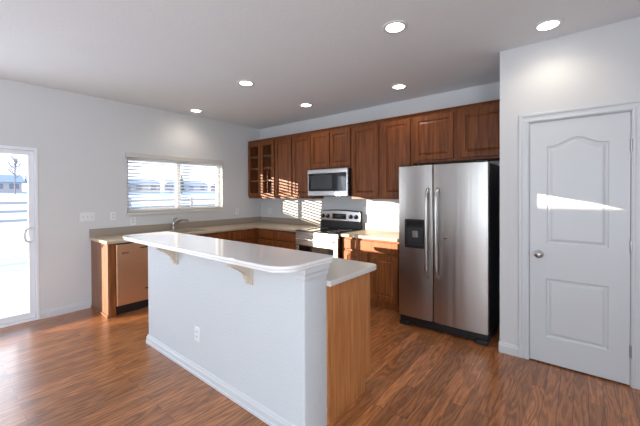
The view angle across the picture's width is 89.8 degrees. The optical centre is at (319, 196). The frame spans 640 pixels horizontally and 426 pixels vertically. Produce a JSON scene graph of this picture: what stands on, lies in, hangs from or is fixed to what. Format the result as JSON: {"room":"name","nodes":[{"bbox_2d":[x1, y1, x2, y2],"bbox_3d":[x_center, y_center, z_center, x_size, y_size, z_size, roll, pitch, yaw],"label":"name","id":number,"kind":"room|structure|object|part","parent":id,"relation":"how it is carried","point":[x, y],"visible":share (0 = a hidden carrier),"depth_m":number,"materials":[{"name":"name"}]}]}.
{"room":"kitchen","nodes":[
{"label":"kitchen","id":0,"kind":"room"},
{"bbox_2d":[0,78,260,327],"bbox_3d":[-4.081,0.088,2.941,0.160,2.967,9.400,0,1,39],"label":"wall","id":1,"kind":"structure","parent":0,"point":[82,141],"depth_m":4.14,"materials":[{"name":"paint"}]},
{"bbox_2d":[0,145,39,327],"bbox_3d":[-3.999,0.444,3.008,0.164,2.010,2.060,0,1,39],"label":"door","id":2,"kind":"structure","parent":1,"relation":"in","point":[33,314],"depth_m":3.74,"materials":[{"name":"white plastic"}]},
{"bbox_3d":[-3.367,0.441,3.698,0.031,0.196,0.101,0,1,14],"label":"handle","id":3,"kind":"part","parent":2,"relation":"part of","materials":[{"name":"white plastic"}]},
{"bbox_3d":[-3.357,0.441,3.739,0.008,0.200,0.035,0,1,39],"label":"handle plate","id":4,"kind":"part","parent":2,"relation":"part of","materials":[{"name":"white plastic"}]},
{"bbox_2d":[40,300,90,318],"bbox_3d":[-3.131,1.390,3.972,0.013,0.095,0.504,0,1,39],"label":"baseboard","id":5,"kind":"structure","parent":1,"relation":"attached to","point":[61,310],"depth_m":3.95,"materials":[{"name":"white paint"}]},
{"bbox_2d":[80,212,94,221],"bbox_3d":[-2.994,0.260,4.134,0.016,0.115,0.165,0,1,39],"label":"wall switch","id":6,"kind":"object","parent":1,"relation":"attached to","point":[84,217],"visible":1,"depth_m":4.14,"materials":[{"name":"white paint"}]},
{"bbox_2d":[110,212,115,219],"bbox_3d":[-2.812,0.259,4.364,0.008,0.115,0.072,0,1,39],"label":"wall outlet","id":7,"kind":"object","parent":1,"relation":"attached to","point":[112,214],"visible":1,"depth_m":4.36,"materials":[{"name":"white paint"}]},
{"bbox_2d":[130,217,135,224],"bbox_3d":[-2.653,0.340,4.558,0.008,0.115,0.072,0,1,39],"label":"wall outlet","id":8,"kind":"object","parent":1,"relation":"attached to","point":[132,219],"visible":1,"depth_m":4.55,"materials":[{"name":"white paint"}]},
{"bbox_2d":[126,157,223,214],"bbox_3d":[-2.263,-0.164,5.129,0.170,0.828,1.565,0,1,39],"label":"window","id":9,"kind":"structure","parent":1,"relation":"in","point":[176,189],"depth_m":5.15,"materials":[{"name":"white plastic"}]},
{"bbox_2d":[125,152,223,211],"bbox_3d":[-2.230,-0.213,5.096,0.098,0.845,1.570,0,1,39],"label":"window blind","id":10,"kind":"object","parent":9,"relation":"attached to","point":[131,155],"visible":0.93,"depth_m":5.00,"materials":[{"name":"white plastic"}]},
{"bbox_3d":[-2.240,0.198,5.119,0.050,0.023,1.510,0,1,39],"label":"rail","id":11,"kind":"part","parent":10,"relation":"part of","materials":[{"name":"white plastic"}]},
{"bbox_3d":[-2.237,0.235,5.114,0.109,0.031,1.565,0,1,39],"label":"sill","id":12,"kind":"part","parent":9,"relation":"part of","materials":[{"name":"paint"}]},
{"bbox_2d":[0,0,639,128],"bbox_3d":[-1.469,-1.364,0.791,7.000,0.150,9.400,0,1,39],"label":"ceiling","id":13,"kind":"structure","parent":0,"point":[177,56],"depth_m":2.81,"materials":[{"name":"paint"}]},
{"bbox_2d":[189,109,202,111],"bbox_3d":[-1.899,-1.321,4.918,0.196,0.009,0.196,0,1,39],"label":"recessed light","id":14,"kind":"object","parent":13,"relation":"in","point":[191,110],"visible":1,"depth_m":4.89,"materials":[{"name":"beige"}]},
{"bbox_2d":[237,80,254,85],"bbox_3d":[-0.856,-1.315,3.714,0.196,0.009,0.196,0,1,39],"label":"recessed light","id":15,"kind":"object","parent":13,"relation":"in","point":[241,82],"visible":1,"depth_m":3.71,"materials":[{"name":"beige plastic"}]},
{"bbox_2d":[299,103,312,106],"bbox_3d":[-0.202,-1.327,4.644,0.196,0.009,0.196,0,1,39],"label":"recessed light","id":16,"kind":"object","parent":13,"relation":"in","point":[302,104],"visible":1,"depth_m":4.64,"materials":[{"name":"beige"}]},
{"bbox_2d":[382,20,407,33],"bbox_3d":[0.581,-1.311,2.483,0.196,0.009,0.196,0,1,39],"label":"recessed light","id":17,"kind":"object","parent":13,"relation":"in","point":[396,26],"visible":1,"depth_m":2.47,"materials":[{"name":"beige plastic"}]},
{"bbox_2d":[391,84,406,89],"bbox_3d":[0.950,-1.326,3.863,0.196,0.009,0.196,0,1,39],"label":"recessed light","id":18,"kind":"object","parent":13,"relation":"in","point":[396,86],"visible":1,"depth_m":3.84,"materials":[{"name":"beige"}]},
{"bbox_2d":[533,18,563,31],"bbox_3d":[1.751,-1.317,2.465,0.196,0.009,0.196,0,1,39],"label":"recessed light","id":19,"kind":"object","parent":13,"relation":"in","point":[546,25],"visible":1,"depth_m":2.45,"materials":[{"name":"beige"}]},
{"bbox_2d":[0,305,639,425],"bbox_3d":[-1.455,1.518,0.817,7.000,0.120,9.400,0,1,39],"label":"floor","id":20,"kind":"structure","parent":0,"point":[84,367],"depth_m":2.43,"materials":[{"name":"brown wood"}]},
{"bbox_2d":[91,240,115,318],"bbox_3d":[-2.714,0.997,4.008,0.607,0.876,0.094,0,1,39],"label":"cabinet end panel","id":21,"kind":"object","parent":20,"relation":"on","point":[103,256],"visible":0.96,"depth_m":3.88,"materials":[{"name":"brown wood"}]},
{"bbox_3d":[-2.738,1.421,3.979,0.607,0.030,0.012,0,1,39],"label":"shoe molding","id":22,"kind":"part","parent":21,"relation":"part of","materials":[{"name":"brown wood"}]},
{"bbox_2d":[115,242,148,314],"bbox_3d":[-2.487,0.996,4.274,0.608,0.872,0.602,0,1,39],"label":"dishwasher","id":23,"kind":"object","parent":20,"relation":"on","point":[131,257],"visible":0.51,"depth_m":3.98,"materials":[{"name":"brown metal"}]},
{"bbox_2d":[197,232,224,239],"bbox_3d":[-2.006,0.986,4.871,0.612,0.876,0.923,0,1,39],"label":"base cabinet","id":24,"kind":"object","parent":20,"relation":"on","point":[220,235],"visible":0.02,"depth_m":4.91,"materials":[{"name":"brown wood"}]},
{"bbox_3d":[-1.638,0.638,4.853,0.020,0.137,0.420,0,1,39],"label":"drawer","id":25,"kind":"part","parent":24,"relation":"part of","materials":[{"name":"brown wood"}]},
{"bbox_2d":[146,246,328,425],"bbox_3d":[-0.877,0.925,2.524,2.112,1.028,0.383,0,1,39],"label":"wall","id":26,"kind":"structure","parent":20,"relation":"on","point":[262,345],"depth_m":2.17,"materials":[{"name":"paint"}]},
{"bbox_2d":[195,326,199,341],"bbox_3d":[-0.991,1.105,2.584,0.072,0.115,0.008,0,1,39],"label":"wall outlet","id":27,"kind":"object","parent":26,"relation":"attached to","point":[197,329],"visible":1,"depth_m":2.58,"materials":[{"name":"white paint"}]},
{"bbox_3d":[-0.836,1.397,2.594,2.088,0.084,0.232,0,1,39],"label":"baseboard","id":28,"kind":"part","parent":26,"relation":"part of","materials":[{"name":"white paint"}]},
{"bbox_2d":[122,231,333,272],"bbox_3d":[-0.913,0.392,2.561,2.250,0.038,0.470,0,1,39],"label":"breakfast bar","id":29,"kind":"object","parent":26,"relation":"on","point":[270,259],"visible":1,"depth_m":2.19,"materials":[{"name":"stone"}]},
{"bbox_3d":[-0.041,0.450,1.935,0.074,0.072,0.224,0,1,39],"label":"cap trim","id":30,"kind":"part","parent":26,"relation":"part of","materials":[{"name":"white paint"}]},
{"bbox_2d":[225,228,256,243],"bbox_3d":[-1.510,0.978,5.480,0.612,0.876,0.642,0,1,39],"label":"base cabinet","id":31,"kind":"object","parent":20,"relation":"on","point":[247,235],"visible":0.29,"depth_m":5.31,"materials":[{"name":"brown wood"}]},
{"bbox_3d":[-1.303,0.633,5.264,0.020,0.137,0.500,0,1,39],"label":"drawer","id":32,"kind":"part","parent":31,"relation":"part of","materials":[{"name":"brown wood"}]},
{"bbox_3d":[-1.301,1.009,5.267,0.020,0.565,0.500,0,1,39],"label":"door","id":33,"kind":"part","parent":31,"relation":"part of","materials":[{"name":"brown wood"}]},
{"bbox_2d":[257,228,295,249],"bbox_3d":[-0.521,0.973,5.457,0.983,0.876,0.612,0,1,39],"label":"base cabinet","id":34,"kind":"object","parent":20,"relation":"on","point":[267,237],"visible":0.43,"depth_m":5.21,"materials":[{"name":"brown wood"}]},
{"bbox_2d":[89,217,320,244],"bbox_3d":[-1.466,0.475,4.766,1.586,0.140,2.874,0,1,39],"label":"countertop","id":35,"kind":"structure","parent":34,"relation":"on","point":[114,235],"depth_m":5.17,"materials":[{"name":"beige stone"}]},
{"bbox_2d":[172,218,188,229],"bbox_3d":[-2.128,0.414,4.881,0.333,0.190,0.060,0,1,25],"label":"kitchen faucet","id":36,"kind":"object","parent":35,"relation":"on","point":[174,223],"visible":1,"depth_m":4.91,"materials":[{"name":"silver metal"}]},
{"bbox_3d":[-2.116,0.390,4.879,0.310,0.131,0.038,0,1,22],"label":"spout","id":37,"kind":"part","parent":36,"relation":"part of","materials":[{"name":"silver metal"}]},
{"bbox_2d":[158,228,206,232],"bbox_3d":[-2.046,0.595,4.772,0.450,0.179,0.640,0,1,39],"label":"sink","id":38,"kind":"object","parent":35,"relation":"in","point":[191,229],"visible":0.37,"depth_m":4.97,"materials":[{"name":"silver metal"}]},
{"bbox_3d":[-0.903,0.630,5.382,0.350,0.137,0.020,0,1,39],"label":"drawer","id":39,"kind":"part","parent":34,"relation":"part of","materials":[{"name":"brown wood"}]},
{"bbox_3d":[-0.901,1.006,5.386,0.350,0.565,0.020,0,1,39],"label":"door","id":40,"kind":"part","parent":34,"relation":"part of","materials":[{"name":"brown wood"}]},
{"bbox_3d":[-0.545,1.007,5.095,0.500,0.565,0.020,0,1,39],"label":"door","id":41,"kind":"part","parent":34,"relation":"part of","materials":[{"name":"brown wood"}]},
{"bbox_3d":[-0.547,0.631,5.092,0.500,0.137,0.020,0,1,39],"label":"drawer","id":42,"kind":"part","parent":34,"relation":"part of","materials":[{"name":"brown wood"}]},
{"bbox_2d":[295,210,361,258],"bbox_3d":[0.123,0.809,4.830,0.790,1.208,0.713,0,1,39],"label":"electric range","id":43,"kind":"object","parent":20,"relation":"on","point":[325,239],"visible":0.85,"depth_m":4.75,"materials":[{"name":"silver metal"}]},
{"bbox_3d":[-0.051,0.541,4.615,0.786,0.060,0.030,0,1,39],"label":"rail","id":44,"kind":"part","parent":43,"relation":"part of","materials":[{"name":"silver metal"}]},
{"bbox_2d":[296,234,341,258],"bbox_3d":[0.124,0.931,4.831,0.786,0.845,0.713,0,1,39],"label":"oven","id":45,"kind":"object","parent":43,"relation":"in","point":[329,244],"depth_m":4.53,"materials":[{"name":"silver metal"}]},
{"bbox_2d":[295,227,358,234],"bbox_3d":[0.121,0.500,4.826,0.790,0.015,0.605,0,1,39],"label":"cooktop","id":46,"kind":"object","parent":43,"relation":"in","point":[315,230],"depth_m":4.73,"materials":[{"name":"black glass"}]},
{"bbox_3d":[0.306,0.296,5.053,0.766,0.159,0.014,0,1,39],"label":"control panel","id":47,"kind":"part","parent":43,"relation":"part of","materials":[{"name":"silver metal"}]},
{"bbox_2d":[326,272,369,424],"bbox_3d":[-0.581,0.997,2.872,2.054,0.876,0.525,0,1,39],"label":"base cabinet","id":48,"kind":"object","parent":20,"relation":"on","point":[348,302],"visible":0.33,"depth_m":2.18,"materials":[{"name":"brown wood"}]},
{"bbox_2d":[326,258,375,286],"bbox_3d":[-0.566,0.538,2.910,2.128,0.038,0.616,0,1,39],"label":"countertop","id":49,"kind":"structure","parent":48,"relation":"on","point":[340,270],"depth_m":2.31,"materials":[{"name":"stone"}]},
{"bbox_2d":[342,237,398,311],"bbox_3d":[0.850,0.976,4.339,0.940,0.876,0.612,0,1,39],"label":"base cabinet","id":50,"kind":"object","parent":20,"relation":"on","point":[384,281],"visible":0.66,"depth_m":4.03,"materials":[{"name":"brown wood"}]},
{"bbox_3d":[0.474,1.009,4.264,0.370,0.565,0.020,0,1,39],"label":"door","id":51,"kind":"part","parent":50,"relation":"part of","materials":[{"name":"brown wood"}]},
{"bbox_2d":[340,223,398,241],"bbox_3d":[0.843,0.467,4.325,0.954,0.140,0.636,0,1,39],"label":"countertop","id":52,"kind":"structure","parent":50,"relation":"on","point":[385,232],"depth_m":4.40,"materials":[{"name":"beige stone"}]},
{"bbox_3d":[0.637,0.634,4.126,0.795,0.137,0.020,0,1,39],"label":"drawer","id":53,"kind":"part","parent":50,"relation":"part of","materials":[{"name":"brown wood"}]},
{"bbox_3d":[0.796,1.010,4.002,0.390,0.565,0.020,0,1,39],"label":"door","id":54,"kind":"part","parent":50,"relation":"part of","materials":[{"name":"brown wood"}]},
{"bbox_2d":[399,160,499,345],"bbox_3d":[1.468,0.530,3.603,0.910,1.776,0.888,0,1,39],"label":"refrigerator","id":55,"kind":"object","parent":20,"relation":"on","point":[449,214],"visible":1,"depth_m":3.27,"materials":[{"name":"silver metal"}]},
{"bbox_3d":[1.020,0.291,3.468,0.175,0.060,0.002,0,1,39],"label":"control glass","id":56,"kind":"part","parent":55,"relation":"part of","materials":[{"name":"black glass"}]},
{"bbox_3d":[1.028,0.425,3.478,0.193,0.181,0.003,0,1,39],"label":"niche panel","id":57,"kind":"part","parent":55,"relation":"part of","materials":[{"name":"black plastic"}]},
{"bbox_3d":[1.053,0.489,3.512,0.381,1.653,0.077,0,1,39],"label":"freezer door","id":58,"kind":"part","parent":55,"relation":"part of","materials":[{"name":"silver metal"}]},
{"bbox_3d":[1.120,0.382,3.364,0.033,0.957,0.082,0,1,39],"label":"handle","id":59,"kind":"part","parent":55,"relation":"part of","materials":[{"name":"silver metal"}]},
{"bbox_3d":[1.199,0.382,3.299,0.033,0.957,0.082,0,1,39],"label":"handle","id":60,"kind":"part","parent":55,"relation":"part of","materials":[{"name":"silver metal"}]},
{"bbox_3d":[1.408,0.490,3.222,0.521,1.653,0.077,0,1,39],"label":"fridge door","id":61,"kind":"part","parent":55,"relation":"part of","materials":[{"name":"silver metal"}]},
{"bbox_2d":[260,82,499,229],"bbox_3d":[1.449,0.048,4.340,6.960,2.967,0.160,0,1,39],"label":"wall","id":62,"kind":"structure","parent":0,"point":[380,211],"depth_m":4.88,"materials":[{"name":"paint"}]},
{"bbox_2d":[248,139,274,197],"bbox_3d":[-0.984,-0.497,5.997,0.729,1.040,0.332,0,1,39],"label":"upper cabinet","id":63,"kind":"object","parent":62,"relation":"attached to","point":[261,155],"visible":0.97,"depth_m":6.04,"materials":[{"name":"brown wood"}]},
{"bbox_3d":[-1.225,-0.500,5.992,0.354,0.988,0.020,0,1,39],"label":"door","id":64,"kind":"part","parent":63,"relation":"part of","materials":[{"name":"brown wood"}]},
{"bbox_2d":[254,155,270,158],"bbox_3d":[-0.974,-0.750,6.009,0.691,0.016,0.259,0,1,39],"label":"shelf","id":65,"kind":"object","parent":63,"relation":"attached to","point":[255,157],"depth_m":6.04,"materials":[{"name":"brown wood"}]},
{"bbox_3d":[-0.944,-0.499,5.763,0.355,0.988,0.020,0,1,39],"label":"door","id":66,"kind":"part","parent":63,"relation":"part of","materials":[{"name":"brown wood"}]},
{"bbox_2d":[248,99,499,143],"bbox_3d":[0.406,-1.029,4.853,4.332,0.031,0.338,0,1,39],"label":"crown molding","id":67,"kind":"structure","parent":63,"relation":"attached to","point":[497,100],"depth_m":4.21,"materials":[{"name":"brown wood"}]},
{"bbox_2d":[275,134,322,198],"bbox_3d":[-0.373,-0.495,5.502,0.839,1.040,0.328,0,1,39],"label":"upper cabinet","id":68,"kind":"object","parent":62,"relation":"attached to","point":[292,154],"visible":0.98,"depth_m":5.35,"materials":[{"name":"brown wood"}]},
{"bbox_3d":[-0.631,-0.498,5.514,0.401,0.988,0.020,0,1,39],"label":"door","id":69,"kind":"part","parent":68,"relation":"part of","materials":[{"name":"brown wood"}]},
{"bbox_3d":[-0.303,-0.497,5.246,0.393,0.988,0.020,0,1,39],"label":"door","id":70,"kind":"part","parent":68,"relation":"part of","materials":[{"name":"brown wood"}]},
{"bbox_2d":[311,127,350,169],"bbox_3d":[0.247,-0.719,4.993,0.759,0.590,0.328,0,1,39],"label":"upper cabinet","id":71,"kind":"object","parent":62,"relation":"attached to","point":[331,149],"visible":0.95,"depth_m":4.84,"materials":[{"name":"brown wood"}]},
{"bbox_3d":[0.002,-0.722,4.994,0.361,0.538,0.020,0,1,39],"label":"door","id":72,"kind":"part","parent":71,"relation":"part of","materials":[{"name":"brown wood"}]},
{"bbox_2d":[308,168,350,195],"bbox_3d":[0.224,-0.216,4.966,0.755,0.410,0.406,0,1,39],"label":"microwave oven","id":73,"kind":"object","parent":71,"relation":"attached to","point":[336,181],"visible":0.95,"depth_m":4.77,"materials":[{"name":"silver metal"}]},
{"bbox_3d":[0.097,-0.222,4.811,0.715,0.272,0.003,0,1,39],"label":"glass","id":74,"kind":"part","parent":73,"relation":"part of","materials":[{"name":"black glass"}]},
{"bbox_3d":[0.297,-0.721,4.753,0.360,0.538,0.020,0,1,39],"label":"door","id":75,"kind":"part","parent":71,"relation":"part of","materials":[{"name":"brown wood"}]},
{"bbox_2d":[364,207,367,214],"bbox_3d":[0.691,0.210,4.851,0.072,0.115,0.008,0,1,39],"label":"wall outlet","id":76,"kind":"object","parent":62,"relation":"attached to","point":[365,208],"visible":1,"depth_m":4.85,"materials":[{"name":"white paint"}]},
{"bbox_2d":[364,223,398,231],"bbox_3d":[1.038,0.445,4.564,0.954,0.102,0.019,0,1,39],"label":"backsplash","id":77,"kind":"structure","parent":62,"relation":"attached to","point":[367,226],"depth_m":4.67,"materials":[{"name":"beige laminate"}]},
{"bbox_2d":[351,117,419,198],"bbox_3d":[0.903,-0.492,4.461,0.925,1.040,0.328,0,1,39],"label":"upper cabinet","id":78,"kind":"object","parent":62,"relation":"attached to","point":[378,150],"visible":0.91,"depth_m":4.35,"materials":[{"name":"brown wood"}]},
{"bbox_3d":[0.627,-0.495,4.487,0.420,0.988,0.020,0,1,39],"label":"door","id":79,"kind":"part","parent":78,"relation":"part of","materials":[{"name":"brown wood"}]},
{"bbox_3d":[0.994,-0.494,4.188,0.390,0.988,0.020,0,1,39],"label":"door","id":80,"kind":"part","parent":78,"relation":"part of","materials":[{"name":"brown wood"}]},
{"bbox_2d":[413,103,499,164],"bbox_3d":[1.675,-0.715,3.828,1.066,0.590,0.328,0,1,39],"label":"upper cabinet","id":81,"kind":"object","parent":62,"relation":"attached to","point":[472,134],"visible":0.81,"depth_m":3.71,"materials":[{"name":"brown wood"}]},
{"bbox_3d":[1.366,-0.718,3.882,0.482,0.538,0.020,0,1,39],"label":"door","id":82,"kind":"part","parent":81,"relation":"part of","materials":[{"name":"brown wood"}]},
{"bbox_3d":[1.794,-0.717,3.532,0.475,0.538,0.020,0,1,39],"label":"door","id":83,"kind":"part","parent":81,"relation":"part of","materials":[{"name":"brown wood"}]},
{"bbox_2d":[500,17,639,345],"bbox_3d":[2.593,0.051,2.249,2.343,2.747,0.115,0,1,39],"label":"wall","id":84,"kind":"structure","parent":0,"point":[599,65],"depth_m":2.73,"materials":[{"name":"paint"}]},
{"bbox_2d":[499,341,518,356],"bbox_3d":[1.707,1.375,2.906,0.156,0.095,0.013,0,1,39],"label":"baseboard","id":85,"kind":"structure","parent":84,"relation":"attached to","point":[506,348],"depth_m":2.90,"materials":[{"name":"white paint"}]},
{"bbox_2d":[519,99,639,389],"bbox_3d":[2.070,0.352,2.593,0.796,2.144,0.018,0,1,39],"label":"trim","id":86,"kind":"structure","parent":84,"relation":"attached to","point":[628,105],"depth_m":2.52,"materials":[{"name":"white paint"}]},
{"bbox_2d":[529,111,632,384],"bbox_3d":[2.066,0.387,2.588,0.655,2.050,0.101,0,1,39],"label":"door","id":87,"kind":"structure","parent":84,"relation":"in","point":[580,249],"depth_m":2.58,"materials":[{"name":"white paint"}]},
{"bbox_3d":[1.862,0.489,2.733,0.066,0.066,0.066,0,1,39],"label":"knob","id":88,"kind":"part","parent":87,"relation":"part of","materials":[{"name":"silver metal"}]},
{"label":"outside","id":89,"kind":"structure","parent":0,"visible":0},
{"bbox_2d":[0,191,215,317],"bbox_3d":[-27.075,1.155,85.604,139.700,5.316,210.000,0,1,39],"label":"snow ground","id":90,"kind":"structure","parent":89,"point":[14,283],"depth_m":9.56,"materials":[{"name":"white snow"}]},
{"bbox_2d":[0,175,24,192],"bbox_3d":[-47.833,-1.863,47.259,6.800,2.900,5.800,0,1,39],"label":"house","id":91,"kind":"structure","parent":90,"relation":"on","point":[6,181],"depth_m":46.61,"materials":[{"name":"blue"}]},
{"bbox_2d":[3,154,24,193],"bbox_3d":[-40.872,-3.123,42.871,2.096,5.702,1.866,0,1,4],"label":"tree","id":92,"kind":"object","parent":90,"relation":"on","point":[15,162],"visible":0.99,"depth_m":42.99,"materials":[{"name":"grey plant"}]},
{"bbox_2d":[23,175,26,191],"bbox_3d":[-44.136,-2.036,54.953,7.800,2.900,9.800,0,1,39],"label":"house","id":93,"kind":"structure","parent":90,"relation":"on","point":[24,176],"depth_m":51.74,"materials":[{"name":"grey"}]},
{"bbox_2d":[0,198,215,222],"bbox_3d":[-4.905,0.737,15.948,0.160,1.460,29.900,0,1,39],"label":"rail fence","id":94,"kind":"object","parent":90,"relation":"on","point":[1,203],"visible":0.02,"depth_m":12.64,"materials":[{"name":"white wood"}]},
{"bbox_3d":[-4.952,0.677,15.985,0.040,0.080,29.900,0,1,39],"label":"rail","id":95,"kind":"part","parent":94,"relation":"part of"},
{"bbox_3d":[-4.955,0.117,15.980,0.040,0.080,29.900,0,1,39],"label":"rail","id":96,"kind":"part","parent":94,"relation":"part of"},
{"bbox_3d":[-4.954,0.387,15.983,0.040,0.080,29.900,0,1,39],"label":"rail","id":97,"kind":"part","parent":94,"relation":"part of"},
{"bbox_2d":[128,179,160,192],"bbox_3d":[-36.724,-2.100,62.457,7.800,2.900,8.800,0,1,39],"label":"house","id":98,"kind":"structure","parent":90,"relation":"on","point":[146,182],"depth_m":61.62,"materials":[{"name":"beige"}]},
{"bbox_2d":[180,174,185,193],"bbox_3d":[-26.697,-2.498,62.015,1.806,3.876,1.852,0,1,39],"label":"tree","id":99,"kind":"object","parent":90,"relation":"on","point":[181,174],"visible":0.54,"depth_m":61.84,"materials":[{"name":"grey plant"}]},
{"bbox_2d":[160,180,206,192],"bbox_3d":[-30.545,-2.256,71.611,7.800,2.900,8.800,0,1,39],"label":"house","id":100,"kind":"structure","parent":90,"relation":"on","point":[188,186],"depth_m":69.39,"materials":[{"name":"grey"}]}
]}

